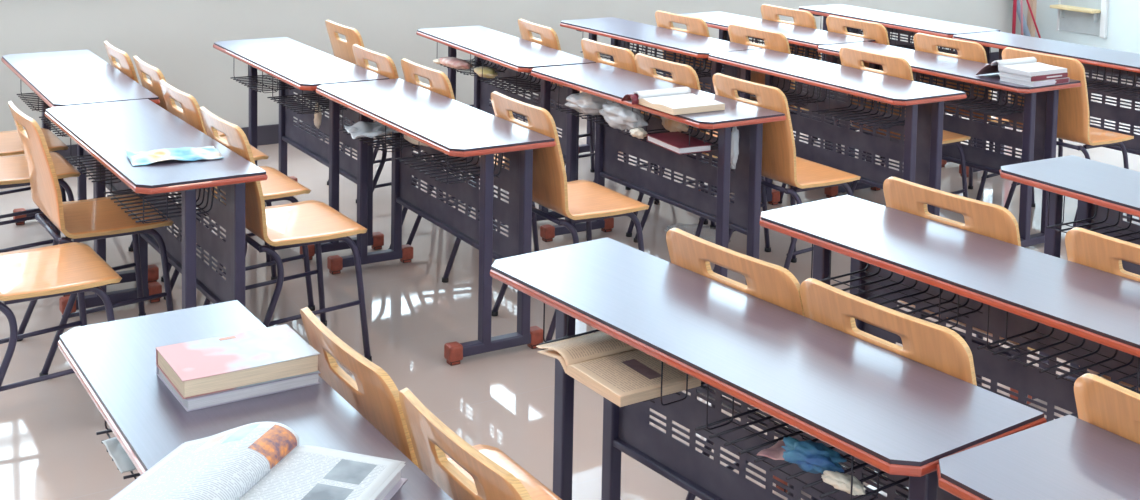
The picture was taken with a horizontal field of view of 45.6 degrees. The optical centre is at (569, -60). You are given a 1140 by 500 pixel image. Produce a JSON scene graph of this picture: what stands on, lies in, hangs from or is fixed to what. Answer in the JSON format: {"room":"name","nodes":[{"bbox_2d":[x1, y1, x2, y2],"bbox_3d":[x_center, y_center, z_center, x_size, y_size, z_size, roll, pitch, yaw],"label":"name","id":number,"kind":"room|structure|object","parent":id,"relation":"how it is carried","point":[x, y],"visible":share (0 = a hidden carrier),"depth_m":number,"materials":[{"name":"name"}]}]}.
{"room":"classroom","nodes":[
{"label":"classroom","id":0,"kind":"room"},
{"bbox_2d":[0,0,1027,144],"bbox_3d":[-1.445,-0.784,7.796,12.300,3.850,0.200,-2,5,-32],"label":"wall","id":1,"kind":"structure","parent":0,"point":[177,38],"depth_m":7.67,"materials":[{"name":"paint"}]},
{"bbox_2d":[52,52,998,165],"bbox_3d":[-1.423,1.088,7.847,12.300,0.110,0.016,-2,5,-32],"label":"baseboard","id":2,"kind":"structure","parent":1,"relation":"attached to","point":[266,134],"depth_m":7.66,"materials":[{"name":"tile"}]},
{"bbox_2d":[1027,0,1036,36],"bbox_3d":[3.796,-0.602,10.979,0.050,2.900,0.050,-2,5,-32],"label":"trim","id":3,"kind":"structure","parent":1,"relation":"attached to","point":[1033,3],"depth_m":11.05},
{"bbox_2d":[0,72,1139,499],"bbox_3d":[1.209,1.557,3.689,12.700,0.100,10.300,-2,5,-32],"label":"floor","id":4,"kind":"structure","parent":0,"point":[51,448],"depth_m":4.88,"materials":[{"name":"tile"}]},
{"bbox_2d":[0,128,68,236],"bbox_3d":[-2.359,0.872,5.632,0.475,0.841,0.438,-2,5,-32],"label":"chair","id":5,"kind":"object","parent":4,"relation":"on","point":[10,142],"visible":0.3,"depth_m":5.60,"materials":[{"name":"brown wood"}]},
{"bbox_2d":[0,151,80,252],"bbox_3d":[-2.155,0.908,5.207,0.475,0.841,0.438,-2,5,-32],"label":"chair","id":6,"kind":"object","parent":4,"relation":"on","point":[14,171],"visible":0.48,"depth_m":5.16,"materials":[{"name":"brown wood"}]},
{"bbox_2d":[0,242,121,391],"bbox_3d":[-1.603,1.010,4.002,0.475,0.841,0.438,-2,5,-34],"label":"chair","id":7,"kind":"object","parent":4,"relation":"on","point":[74,267],"visible":0.89,"depth_m":3.96,"materials":[{"name":"brown wood"}]},
{"bbox_2d":[1,49,159,296],"bbox_3d":[-2.050,0.924,5.622,0.394,0.750,1.278,-2,5,-31],"label":"student desk","id":8,"kind":"object","parent":4,"relation":"on","point":[72,77],"visible":0.45,"depth_m":5.53,"materials":[{"name":"laminate"}]},
{"bbox_2d":[17,79,48,111],"bbox_3d":[-2.208,0.622,5.796,0.237,0.129,0.423,-2,5,-31],"label":"wire basket","id":9,"kind":"object","parent":8,"relation":"on","point":[27,100],"depth_m":5.75,"materials":[{"name":"black"}]},
{"bbox_2d":[39,102,68,136],"bbox_3d":[-1.937,0.661,5.346,0.237,0.129,0.399,-2,5,-31],"label":"wire basket","id":10,"kind":"object","parent":8,"relation":"on","point":[44,117],"depth_m":5.30,"materials":[{"name":"black"}]},
{"bbox_2d":[8,101,173,376],"bbox_3d":[-1.621,0.965,4.586,0.475,0.841,0.438,-2,5,-33],"label":"chair","id":11,"kind":"object","parent":4,"relation":"on","point":[97,218],"visible":0.8,"depth_m":4.50,"materials":[{"name":"brown wood"}]},
{"bbox_2d":[45,99,267,314],"bbox_3d":[-1.409,1.020,4.508,0.394,0.750,1.278,-2,5,-33],"label":"student desk","id":12,"kind":"object","parent":4,"relation":"on","point":[106,130],"visible":0.79,"depth_m":4.32,"materials":[{"name":"laminate"}]},
{"bbox_2d":[66,138,120,183],"bbox_3d":[-1.573,0.719,4.677,0.237,0.129,0.423,-2,5,-33],"label":"wire basket","id":13,"kind":"object","parent":12,"relation":"on","point":[71,157],"depth_m":4.64,"materials":[{"name":"black"}]},
{"bbox_2d":[104,172,213,223],"bbox_3d":[-1.288,0.758,4.235,0.237,0.129,0.399,-2,5,-33],"label":"wire basket","id":14,"kind":"object","parent":12,"relation":"on","point":[111,192],"depth_m":4.20,"materials":[{"name":"black"}]},
{"bbox_2d":[126,146,223,165],"bbox_3d":[-1.228,0.657,4.205,0.271,0.024,0.174,-1,5,-25],"label":"magazine","id":15,"kind":"object","parent":12,"relation":"on","point":[208,152],"visible":1,"depth_m":4.18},
{"bbox_2d":[104,41,224,251],"bbox_3d":[-1.759,0.862,5.916,0.475,0.841,0.438,-2,5,-31],"label":"chair","id":16,"kind":"object","parent":4,"relation":"on","point":[125,65],"visible":0.23,"depth_m":5.68,"materials":[{"name":"brown wood"}]},
{"bbox_2d":[133,56,270,281],"bbox_3d":[-1.509,0.895,5.542,0.475,0.841,0.438,-2,5,-31],"label":"chair","id":17,"kind":"object","parent":4,"relation":"on","point":[143,69],"visible":0.24,"depth_m":5.38,"materials":[{"name":"brown wood"}]},
{"bbox_2d":[159,79,314,310],"bbox_3d":[-1.242,0.939,5.026,0.475,0.841,0.438,-2,5,-33],"label":"chair","id":18,"kind":"object","parent":4,"relation":"on","point":[278,186],"visible":0.34,"depth_m":4.96,"materials":[{"name":"brown wood"}]},
{"bbox_2d":[58,300,452,499],"bbox_3d":[-0.543,1.202,2.326,0.394,0.750,1.278,-2,5,-32],"label":"student desk","id":19,"kind":"object","parent":4,"relation":"on","point":[114,361],"visible":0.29,"depth_m":2.40,"materials":[{"name":"laminate"}]},
{"bbox_2d":[96,420,140,478],"bbox_3d":[-0.704,0.900,2.497,0.237,0.129,0.423,-2,5,-32],"label":"wire basket","id":20,"kind":"object","parent":19,"relation":"on","point":[107,431],"depth_m":2.58,"materials":[{"name":"black"}]},
{"bbox_2d":[102,437,135,472],"bbox_3d":[-0.810,0.948,2.519,0.085,0.007,0.148,-2,5,-32],"label":"paper sheet","id":21,"kind":"object","parent":19,"relation":"in","point":[115,449],"visible":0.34,"depth_m":2.50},
{"bbox_2d":[157,367,319,411],"bbox_3d":[-0.615,0.799,2.505,0.247,0.021,0.192,-2,5,-32],"label":"paperback book","id":22,"kind":"object","parent":19,"relation":"on","point":[214,399],"visible":0.39,"depth_m":2.42,"materials":[{"name":"grey paper"}]},
{"bbox_2d":[155,324,319,398],"bbox_3d":[-0.613,0.770,2.495,0.252,0.035,0.178,-2,5,-32],"label":"paperback book","id":23,"kind":"object","parent":22,"relation":"on","point":[195,368],"visible":1,"depth_m":2.46,"materials":[{"name":"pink paper"}]},
{"bbox_2d":[109,422,407,499],"bbox_3d":[-0.487,0.817,2.039,0.400,0.061,0.299,2,5,16],"label":"open textbook","id":24,"kind":"object","parent":19,"relation":"on","point":[257,460],"visible":1,"depth_m":2.07,"materials":[{"name":"grey"}]},
{"bbox_2d":[199,106,371,361],"bbox_3d":[-0.962,0.981,4.546,0.475,0.841,0.438,-2,5,-33],"label":"chair","id":25,"kind":"object","parent":4,"relation":"on","point":[309,222],"visible":0.73,"depth_m":4.46,"materials":[{"name":"brown wood"}]},
{"bbox_2d":[213,37,388,259],"bbox_3d":[-1.241,0.901,6.115,0.394,0.750,1.278,-2,5,-31],"label":"student desk","id":26,"kind":"object","parent":4,"relation":"on","point":[299,68],"visible":0.71,"depth_m":5.99,"materials":[{"name":"laminate"}]},
{"bbox_2d":[230,65,296,92],"bbox_3d":[-1.399,0.600,6.289,0.237,0.129,0.423,-2,5,-31],"label":"wire basket","id":27,"kind":"object","parent":26,"relation":"on","point":[263,76],"depth_m":6.27,"materials":[{"name":"black"}]},
{"bbox_2d":[267,76,346,114],"bbox_3d":[-1.127,0.639,5.839,0.237,0.129,0.399,-2,5,-31],"label":"wire basket","id":28,"kind":"object","parent":26,"relation":"on","point":[274,98],"depth_m":5.84,"materials":[{"name":"black"}]},
{"bbox_2d":[314,102,321,128],"bbox_3d":[-1.088,0.752,5.849,0.030,0.120,0.045,-2,5,-32],"label":"tissue","id":29,"kind":"object","parent":26,"relation":"hanging from","point":[317,116],"visible":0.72,"depth_m":5.84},
{"bbox_2d":[325,20,436,202],"bbox_3d":[-0.933,0.816,6.721,0.475,0.841,0.438,-2,5,-31],"label":"chair","id":30,"kind":"object","parent":4,"relation":"on","point":[342,49],"visible":0.21,"depth_m":6.57,"materials":[{"name":"brown wood"}]},
{"bbox_2d":[352,44,479,248],"bbox_3d":[-0.676,0.879,5.957,0.475,0.841,0.438,-2,5,-31],"label":"chair","id":31,"kind":"object","parent":4,"relation":"on","point":[386,67],"visible":0.16,"depth_m":5.82,"materials":[{"name":"brown wood"}]},
{"bbox_2d":[300,307,561,499],"bbox_3d":[-0.242,1.139,2.633,0.475,0.841,0.438,-2,5,-32],"label":"chair","id":32,"kind":"object","parent":4,"relation":"on","point":[373,394],"visible":0.52,"depth_m":2.46,"materials":[{"name":"brown wood"}]},
{"bbox_2d":[316,78,555,365],"bbox_3d":[-0.542,0.997,5.032,0.394,0.750,1.278,-2,5,-31],"label":"student desk","id":33,"kind":"object","parent":4,"relation":"on","point":[468,138],"visible":1,"depth_m":4.84,"materials":[{"name":"laminate"}]},
{"bbox_2d":[344,121,399,138],"bbox_3d":[-0.755,0.724,5.190,0.171,0.050,0.223,-1,5,-24],"label":"paper sheet","id":34,"kind":"object","parent":33,"relation":"in","point":[359,129],"visible":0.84,"depth_m":5.21,"materials":[{"name":"white paper"}]},
{"bbox_2d":[339,105,421,151],"bbox_3d":[-0.702,0.695,5.205,0.237,0.129,0.423,-2,5,-31],"label":"wire basket","id":35,"kind":"object","parent":33,"relation":"on","point":[342,129],"depth_m":5.12,"materials":[{"name":"black"}]},
{"bbox_2d":[404,135,426,145],"bbox_3d":[-0.572,0.737,5.082,0.062,0.051,0.235,-2,5,-32],"label":"wrap","id":36,"kind":"object","parent":33,"relation":"in","point":[411,140],"visible":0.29,"depth_m":5.05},
{"bbox_2d":[395,133,502,183],"bbox_3d":[-0.428,0.734,4.756,0.237,0.129,0.399,-2,5,-31],"label":"wire basket","id":37,"kind":"object","parent":33,"relation":"on","point":[413,158],"depth_m":4.75,"materials":[{"name":"black"}]},
{"bbox_2d":[399,388,531,499],"bbox_3d":[-0.001,1.172,2.255,0.475,0.841,0.438,-2,5,-32],"label":"chair","id":38,"kind":"object","parent":4,"relation":"on","point":[431,439],"visible":0.97,"depth_m":2.12,"materials":[{"name":"brown wood"}]},
{"bbox_2d":[401,58,538,282],"bbox_3d":[-0.415,0.911,5.595,0.475,0.841,0.438,-2,5,-31],"label":"chair","id":39,"kind":"object","parent":4,"relation":"on","point":[439,82],"visible":0.23,"depth_m":5.43,"materials":[{"name":"brown wood"}]},
{"bbox_2d":[416,26,595,220],"bbox_3d":[-0.348,0.878,6.644,0.394,0.750,1.278,-1,5,-28],"label":"student desk","id":40,"kind":"object","parent":4,"relation":"on","point":[510,56],"visible":0.56,"depth_m":6.53,"materials":[{"name":"laminate"}]},
{"bbox_2d":[438,57,472,69],"bbox_3d":[-0.576,0.614,6.807,0.101,0.048,0.276,-2,5,-38],"label":"pack","id":41,"kind":"object","parent":40,"relation":"in","point":[452,62],"visible":0.95,"depth_m":6.76},
{"bbox_2d":[437,42,506,75],"bbox_3d":[-0.497,0.576,6.825,0.237,0.129,0.423,-1,5,-28],"label":"wire basket","id":42,"kind":"object","parent":40,"relation":"on","point":[461,43],"depth_m":6.68,"materials":[{"name":"black"}]},
{"bbox_2d":[474,66,497,77],"bbox_3d":[-0.405,0.635,6.559,0.092,0.048,0.214,-1,5,-26],"label":"pack","id":43,"kind":"object","parent":40,"relation":"in","point":[488,72],"visible":0.98,"depth_m":6.51},
{"bbox_2d":[477,59,556,94],"bbox_3d":[-0.248,0.616,6.363,0.237,0.129,0.399,-1,5,-28],"label":"wire basket","id":44,"kind":"object","parent":40,"relation":"on","point":[516,77],"depth_m":6.34,"materials":[{"name":"black"}]},
{"bbox_2d":[491,91,648,349],"bbox_3d":[-0.002,0.971,4.906,0.475,0.841,0.438,-2,5,-31],"label":"chair","id":45,"kind":"object","parent":4,"relation":"on","point":[580,201],"visible":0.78,"depth_m":4.75,"materials":[{"name":"brown wood"}]},
{"bbox_2d":[518,19,630,189],"bbox_3d":[0.015,0.823,6.869,0.475,0.841,0.438,-1,5,-26],"label":"chair","id":46,"kind":"object","parent":4,"relation":"on","point":[549,38],"visible":0.3,"depth_m":6.75,"materials":[{"name":"brown wood"}]},
{"bbox_2d":[581,38,707,236],"bbox_3d":[0.339,0.875,6.255,0.475,0.841,0.438,-2,5,-32],"label":"chair","id":47,"kind":"object","parent":4,"relation":"on","point":[624,58],"visible":0.23,"depth_m":6.07,"materials":[{"name":"brown wood"}]},
{"bbox_2d":[531,63,785,284],"bbox_3d":[0.307,0.975,5.524,0.394,0.750,1.278,-2,5,-32],"label":"student desk","id":48,"kind":"object","parent":4,"relation":"on","point":[608,82],"visible":0.62,"depth_m":5.48,"materials":[{"name":"paint"}]},
{"bbox_2d":[565,92,613,115],"bbox_3d":[0.097,0.683,5.716,0.177,0.094,0.245,-2,5,-37],"label":"plastic bag","id":49,"kind":"object","parent":48,"relation":"in","point":[585,103],"visible":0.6,"depth_m":5.66,"materials":[{"name":"white"}]},
{"bbox_2d":[556,87,650,126],"bbox_3d":[0.146,0.674,5.695,0.237,0.129,0.423,-2,5,-32],"label":"wire basket","id":50,"kind":"object","parent":48,"relation":"on","point":[576,114],"depth_m":5.67,"materials":[{"name":"black"}]},
{"bbox_2d":[599,100,648,130],"bbox_3d":[0.212,0.699,5.448,0.137,0.111,0.340,-1,5,-24],"label":"plastic bag","id":51,"kind":"object","parent":48,"relation":"in","point":[617,115],"visible":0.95,"depth_m":5.38,"materials":[{"name":"white"}]},
{"bbox_2d":[630,127,647,138],"bbox_3d":[0.266,0.748,5.286,0.065,0.040,0.088,-2,5,-32],"label":"ball","id":52,"kind":"object","parent":48,"relation":"in","point":[638,132],"visible":0.99,"depth_m":5.26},
{"bbox_2d":[621,87,724,114],"bbox_3d":[0.393,0.604,5.165,0.268,0.046,0.314,-1,5,-30],"label":"open book","id":53,"kind":"object","parent":48,"relation":"on","point":[673,101],"visible":1,"depth_m":5.14,"materials":[{"name":"white paper"}]},
{"bbox_2d":[660,116,688,131],"bbox_3d":[0.417,0.717,5.375,0.077,0.085,0.177,-2,5,-32],"label":"wrap","id":54,"kind":"object","parent":48,"relation":"in","point":[671,125],"visible":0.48,"depth_m":5.34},
{"bbox_2d":[647,131,711,153],"bbox_3d":[0.411,0.765,5.137,0.142,0.026,0.242,-1,5,-26],"label":"book","id":55,"kind":"object","parent":48,"relation":"in","point":[677,142],"visible":0.95,"depth_m":5.09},
{"bbox_2d":[626,107,732,154],"bbox_3d":[0.424,0.713,5.249,0.237,0.129,0.399,-2,5,-32],"label":"wire basket","id":56,"kind":"object","parent":48,"relation":"on","point":[632,107],"depth_m":5.28,"materials":[{"name":"black"}]},
{"bbox_2d":[731,127,738,168],"bbox_3d":[0.625,0.779,5.149,0.036,0.180,0.035,2,4,11],"label":"plastic bag","id":57,"kind":"object","parent":48,"relation":"hanging from","point":[735,132],"visible":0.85,"depth_m":5.14,"materials":[{"name":"white"}]},
{"bbox_2d":[560,17,761,193],"bbox_3d":[0.434,0.858,7.104,0.394,0.750,1.278,-2,5,-33],"label":"student desk","id":58,"kind":"object","parent":4,"relation":"on","point":[622,32],"visible":0.37,"depth_m":6.99,"materials":[{"name":"laminate"}]},
{"bbox_2d":[581,34,656,59],"bbox_3d":[0.268,0.557,7.271,0.237,0.129,0.423,-2,5,-33],"label":"wire basket","id":59,"kind":"object","parent":58,"relation":"on","point":[593,34],"depth_m":7.26,"materials":[{"name":"black"}]},
{"bbox_2d":[654,49,721,78],"bbox_3d":[0.557,0.595,6.833,0.237,0.129,0.399,-2,5,-33],"label":"wire basket","id":60,"kind":"object","parent":58,"relation":"on","point":[697,70],"depth_m":6.81,"materials":[{"name":"black"}]},
{"bbox_2d":[655,10,710,158],"bbox_3d":[0.753,0.801,7.340,0.475,0.841,0.438,-2,5,-33],"label":"chair","id":61,"kind":"object","parent":4,"relation":"on","point":[698,26],"visible":0.17,"depth_m":7.16,"materials":[{"name":"brown wood"}]},
{"bbox_2d":[633,53,770,251],"bbox_3d":[0.569,0.910,5.853,0.475,0.841,0.438,-2,5,-32],"label":"chair","id":62,"kind":"object","parent":4,"relation":"on","point":[682,74],"visible":0.26,"depth_m":5.73,"materials":[{"name":"brown wood"}]},
{"bbox_2d":[490,237,1046,499],"bbox_3d":[0.320,1.178,2.854,0.394,0.750,1.278,-2,5,-36],"label":"student desk","id":63,"kind":"object","parent":4,"relation":"on","point":[892,414],"visible":0.91,"depth_m":2.80,"materials":[{"name":"laminate"}]},
{"bbox_2d":[536,331,700,406],"bbox_3d":[0.101,0.918,2.956,0.210,0.038,0.325,-2,5,-33],"label":"book","id":64,"kind":"object","parent":63,"relation":"in","point":[621,373],"visible":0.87,"depth_m":2.90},
{"bbox_2d":[539,303,705,405],"bbox_3d":[0.144,0.877,3.012,0.237,0.129,0.423,-2,5,-36],"label":"wire basket","id":65,"kind":"object","parent":63,"relation":"on","point":[593,331],"depth_m":3.12,"materials":[{"name":"black"}]},
{"bbox_2d":[757,441,785,459],"bbox_3d":[0.401,0.961,2.559,0.064,0.019,0.085,4,5,38],"label":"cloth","id":66,"kind":"object","parent":63,"relation":"in","point":[775,452],"visible":0.59,"depth_m":2.55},
{"bbox_2d":[695,384,908,499],"bbox_3d":[0.456,0.915,2.589,0.237,0.129,0.399,-2,5,-36],"label":"wire basket","id":67,"kind":"object","parent":63,"relation":"on","point":[877,474],"depth_m":2.59,"materials":[{"name":"black"}]},
{"bbox_2d":[781,437,846,473],"bbox_3d":[0.449,0.953,2.506,0.132,0.052,0.068,4,5,37],"label":"cloth","id":68,"kind":"object","parent":63,"relation":"in","point":[810,456],"visible":1,"depth_m":2.49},
{"bbox_2d":[821,470,865,494],"bbox_3d":[0.491,0.970,2.428,0.046,0.026,0.098,-3,6,-44],"label":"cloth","id":69,"kind":"object","parent":63,"relation":"in","point":[840,481],"visible":0.99,"depth_m":2.42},
{"bbox_2d":[680,11,875,157],"bbox_3d":[1.075,0.843,7.460,0.394,0.750,1.278,-2,5,-33],"label":"student desk","id":70,"kind":"object","parent":4,"relation":"on","point":[806,38],"visible":0.16,"depth_m":7.32,"materials":[{"name":"laminate"}]},
{"bbox_2d":[724,30,763,43],"bbox_3d":[0.911,0.542,7.629,0.237,0.129,0.423,-2,5,-33],"label":"wire basket","id":71,"kind":"object","parent":70,"relation":"on","point":[725,30],"depth_m":7.65,"materials":[{"name":"black"}]},
{"bbox_2d":[759,39,824,60],"bbox_3d":[1.196,0.580,7.188,0.237,0.129,0.399,-2,5,-33],"label":"wire basket","id":72,"kind":"object","parent":70,"relation":"on","point":[759,39],"depth_m":7.18,"materials":[{"name":"black"}]},
{"bbox_2d":[666,228,906,499],"bbox_3d":[0.524,1.107,3.241,0.475,0.841,0.438,-2,5,-36],"label":"chair","id":73,"kind":"object","parent":4,"relation":"on","point":[769,282],"visible":0.2,"depth_m":3.06,"materials":[{"name":"brown wood"}]},
{"bbox_2d":[728,24,844,203],"bbox_3d":[1.094,0.844,6.860,0.475,0.841,0.438,-2,5,-33],"label":"chair","id":74,"kind":"object","parent":4,"relation":"on","point":[776,41],"visible":0.27,"depth_m":6.70,"materials":[{"name":"brown wood"}]},
{"bbox_2d":[713,73,860,271],"bbox_3d":[0.859,0.951,5.387,0.475,0.841,0.438,-2,5,-32],"label":"chair","id":75,"kind":"object","parent":4,"relation":"on","point":[780,162],"visible":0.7,"depth_m":5.21,"materials":[{"name":"brown wood"}]},
{"bbox_2d":[761,4,820,144],"bbox_3d":[1.381,0.784,7.718,0.475,0.841,0.438,-2,5,-33],"label":"chair","id":76,"kind":"object","parent":4,"relation":"on","point":[802,18],"visible":0.2,"depth_m":7.53,"materials":[{"name":"brown wood"}]},
{"bbox_2d":[708,49,966,215],"bbox_3d":[1.131,0.952,6.031,0.394,0.750,1.278,-2,5,-32],"label":"student desk","id":77,"kind":"object","parent":4,"relation":"on","point":[919,126],"visible":0.76,"depth_m":5.94,"materials":[{"name":"paint"}]},
{"bbox_2d":[736,67,827,106],"bbox_3d":[0.970,0.651,6.203,0.237,0.129,0.423,-2,5,-32],"label":"wire basket","id":78,"kind":"object","parent":77,"relation":"on","point":[792,70],"depth_m":6.09,"materials":[{"name":"black"}]},
{"bbox_2d":[811,87,904,128],"bbox_3d":[1.246,0.690,5.756,0.237,0.129,0.399,-2,5,-32],"label":"wire basket","id":79,"kind":"object","parent":77,"relation":"on","point":[840,109],"depth_m":5.78,"materials":[{"name":"black"}]},
{"bbox_2d":[826,15,889,165],"bbox_3d":[1.670,0.823,7.270,0.475,0.841,0.438,-2,5,-33],"label":"chair","id":80,"kind":"object","parent":4,"relation":"on","point":[877,32],"visible":0.19,"depth_m":7.08,"materials":[{"name":"brown wood"}]},
{"bbox_2d":[800,278,976,498],"bbox_3d":[0.785,1.139,2.887,0.475,0.841,0.438,-2,5,-36],"label":"chair","id":81,"kind":"object","parent":4,"relation":"on","point":[938,347],"visible":0.22,"depth_m":2.69,"materials":[{"name":"brown wood"}]},
{"bbox_2d":[798,4,999,166],"bbox_3d":[1.878,0.822,7.934,0.394,0.750,1.278,-2,5,-31],"label":"student desk","id":82,"kind":"object","parent":4,"relation":"on","point":[909,25],"visible":0.22,"depth_m":7.87,"materials":[{"name":"laminate"}]},
{"bbox_2d":[820,26,892,41],"bbox_3d":[1.718,0.520,8.107,0.237,0.129,0.423,-2,5,-31],"label":"wire basket","id":83,"kind":"object","parent":82,"relation":"on","point":[820,26],"depth_m":8.23,"materials":[{"name":"black"}]},
{"bbox_2d":[887,27,954,53],"bbox_3d":[1.993,0.560,7.659,0.237,0.129,0.399,-2,5,-31],"label":"wire basket","id":84,"kind":"object","parent":82,"relation":"on","point":[927,28],"depth_m":7.53,"materials":[{"name":"black"}]},
{"bbox_2d":[839,46,970,197],"bbox_3d":[1.520,0.905,6.155,0.475,0.841,0.438,-2,5,-32],"label":"chair","id":85,"kind":"object","parent":4,"relation":"on","point":[894,66],"visible":0.3,"depth_m":6.06,"materials":[{"name":"brown wood"}]},
{"bbox_2d":[759,195,1139,492],"bbox_3d":[1.017,1.156,3.313,0.394,0.750,1.278,-2,5,-36],"label":"student desk","id":86,"kind":"object","parent":4,"relation":"on","point":[1086,317],"visible":0.73,"depth_m":3.34,"materials":[{"name":"laminate"}]},
{"bbox_2d":[811,244,982,328],"bbox_3d":[0.843,0.855,3.473,0.237,0.129,0.423,-2,5,-36],"label":"wire basket","id":87,"kind":"object","parent":86,"relation":"on","point":[939,321],"depth_m":3.49,"materials":[{"name":"black"}]},
{"bbox_2d":[977,305,1139,393],"bbox_3d":[1.151,0.893,3.047,0.237,0.129,0.399,-2,5,-36],"label":"wire basket","id":88,"kind":"object","parent":86,"relation":"on","point":[1133,375],"depth_m":3.10,"materials":[{"name":"black"}]},
{"bbox_2d":[817,41,1081,246],"bbox_3d":[1.714,0.939,6.345,0.394,0.750,1.278,-2,5,-33],"label":"student desk","id":89,"kind":"object","parent":4,"relation":"on","point":[1038,115],"visible":0.51,"depth_m":6.16,"materials":[{"name":"paint"}]},
{"bbox_2d":[878,65,936,85],"bbox_3d":[1.549,0.638,6.513,0.237,0.129,0.423,-2,5,-33],"label":"wire basket","id":90,"kind":"object","parent":89,"relation":"on","point":[878,65],"depth_m":6.46,"materials":[{"name":"black"}]},
{"bbox_2d":[933,76,1023,115],"bbox_3d":[1.836,0.677,6.073,0.237,0.129,0.399,-2,5,-33],"label":"wire basket","id":91,"kind":"object","parent":89,"relation":"on","point":[993,78],"depth_m":6.03,"materials":[{"name":"black"}]},
{"bbox_2d":[1000,76,1068,86],"bbox_3d":[2.003,0.596,5.842,0.238,0.021,0.180,-2,5,-33],"label":"book","id":92,"kind":"object","parent":89,"relation":"on","point":[1002,78],"visible":0.63,"depth_m":5.77,"materials":[{"name":"white paper"}]},
{"bbox_2d":[998,70,1067,81],"bbox_3d":[1.998,0.573,5.844,0.238,0.022,0.176,-2,5,-32],"label":"book","id":93,"kind":"object","parent":92,"relation":"on","point":[1001,73],"visible":0.61,"depth_m":5.77,"materials":[{"name":"white paper"}]},
{"bbox_2d":[976,57,1066,75],"bbox_3d":[1.963,0.557,5.893,0.238,0.081,0.295,-2,5,-31],"label":"open book","id":94,"kind":"object","parent":93,"relation":"on","point":[1028,66],"visible":1,"depth_m":5.85,"materials":[{"name":"white paper"}]},
{"bbox_2d":[913,33,1034,206],"bbox_3d":[1.985,0.876,6.654,0.475,0.841,0.438,-2,5,-33],"label":"chair","id":95,"kind":"object","parent":4,"relation":"on","point":[968,50],"visible":0.28,"depth_m":6.48,"materials":[{"name":"brown wood"}]},
{"bbox_2d":[883,177,1089,416],"bbox_3d":[1.169,1.079,3.775,0.475,0.841,0.438,-2,5,-36],"label":"chair","id":96,"kind":"object","parent":4,"relation":"on","point":[991,220],"visible":0.27,"depth_m":3.59,"materials":[{"name":"brown wood"}]},
{"bbox_2d":[1012,0,1016,33],"bbox_3d":[3.573,0.262,10.777,0.059,1.500,0.120,-2,5,-32],"label":"broom","id":97,"kind":"object","parent":4,"relation":"on","point":[1014,1],"visible":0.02,"depth_m":10.83,"materials":[{"name":"red paint"}]},
{"bbox_2d":[1020,0,1022,34],"bbox_3d":[3.602,0.263,10.763,0.134,1.501,0.067,-1,5,-25],"label":"broom","id":98,"kind":"object","parent":4,"relation":"on","point":[1021,1],"visible":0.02,"depth_m":10.81,"materials":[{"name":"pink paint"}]},
{"bbox_2d":[1016,0,1030,36],"bbox_3d":[3.644,0.630,10.893,0.344,0.768,0.085,0,4,-9],"label":"mop","id":99,"kind":"object","parent":4,"relation":"on","point":[1026,32],"visible":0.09,"depth_m":10.90,"materials":[{"name":"blue plastic"}]},
{"bbox_2d":[1026,0,1040,37],"bbox_3d":[3.716,0.612,10.826,0.361,0.806,0.069,0,4,-14],"label":"stick","id":100,"kind":"object","parent":4,"relation":"on","point":[1027,1],"visible":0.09,"depth_m":10.85,"materials":[{"name":"red paint"}]},
{"bbox_2d":[936,415,1139,499],"bbox_3d":[1.083,1.270,1.819,0.394,0.750,1.278,-2,5,-33],"label":"student desk","id":101,"kind":"object","parent":4,"relation":"on","point":[1068,457],"visible":1,"depth_m":2.21,"materials":[{"name":"laminate"}]},
{"bbox_2d":[953,31,1139,219],"bbox_3d":[2.522,0.918,6.823,0.394,0.750,1.278,-2,5,-33],"label":"student desk","id":102,"kind":"object","parent":4,"relation":"on","point":[1104,60],"visible":0.3,"depth_m":6.76,"materials":[{"name":"laminate"}]},
{"bbox_2d":[1086,66,1139,97],"bbox_3d":[2.645,0.656,6.551,0.237,0.129,0.399,-2,5,-33],"label":"wire basket","id":103,"kind":"object","parent":102,"relation":"on","point":[1104,84],"depth_m":6.60,"materials":[{"name":"black"}]},
{"bbox_2d":[1002,47,1133,226],"bbox_3d":[2.284,0.914,6.224,0.475,0.841,0.438,-2,5,-33],"label":"chair","id":104,"kind":"object","parent":4,"relation":"on","point":[1073,123],"visible":0.52,"depth_m":6.03,"materials":[{"name":"brown wood"}]},
{"bbox_2d":[999,155,1139,403],"bbox_3d":[1.819,1.130,3.853,0.394,0.750,1.278,-2,5,-31],"label":"student desk","id":105,"kind":"object","parent":4,"relation":"on","point":[1104,192],"visible":0.43,"depth_m":4.21,"materials":[{"name":"laminate"}]},
{"bbox_2d":[1046,192,1139,244],"bbox_3d":[1.661,0.829,4.027,0.237,0.129,0.423,-2,5,-31],"label":"wire basket","id":106,"kind":"object","parent":105,"relation":"on","point":[1098,222],"depth_m":4.15,"materials":[{"name":"black"}]},
{"bbox_2d":[1065,227,1139,390],"bbox_3d":[1.508,1.121,3.306,0.475,0.841,0.438,-2,5,-36],"label":"chair","id":107,"kind":"object","parent":4,"relation":"on","point":[1085,247],"visible":0.36,"depth_m":3.24,"materials":[{"name":"brown wood"}]},
{"bbox_2d":[1074,373,1139,443],"bbox_3d":[1.187,1.185,2.378,0.475,0.841,0.438,-2,5,-33],"label":"chair","id":108,"kind":"object","parent":4,"relation":"on","point":[1107,405],"visible":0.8,"depth_m":2.35,"materials":[{"name":"brown wood"}]},
{"bbox_2d":[1035,0,1139,53],"bbox_3d":[6.533,-0.565,6.869,0.200,3.850,10.300,-2,5,-32],"label":"wall","id":109,"kind":"structure","parent":0,"point":[1123,28],"depth_m":10.47,"materials":[{"name":"paint"}]},
{"bbox_2d":[1050,0,1108,38],"bbox_3d":[3.994,0.471,10.639,0.130,0.540,0.452,-2,5,-32],"label":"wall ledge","id":110,"kind":"object","parent":109,"relation":"attached to","point":[1090,17],"visible":1,"depth_m":10.65,"materials":[{"name":"white"}]},
{"bbox_2d":[1050,4,1100,13],"bbox_3d":[3.982,0.534,10.662,0.130,0.024,0.400,-2,5,-32],"label":"shelf","id":111,"kind":"object","parent":110,"relation":"attached to","point":[1062,8],"depth_m":10.65,"materials":[{"name":"brown wood"}]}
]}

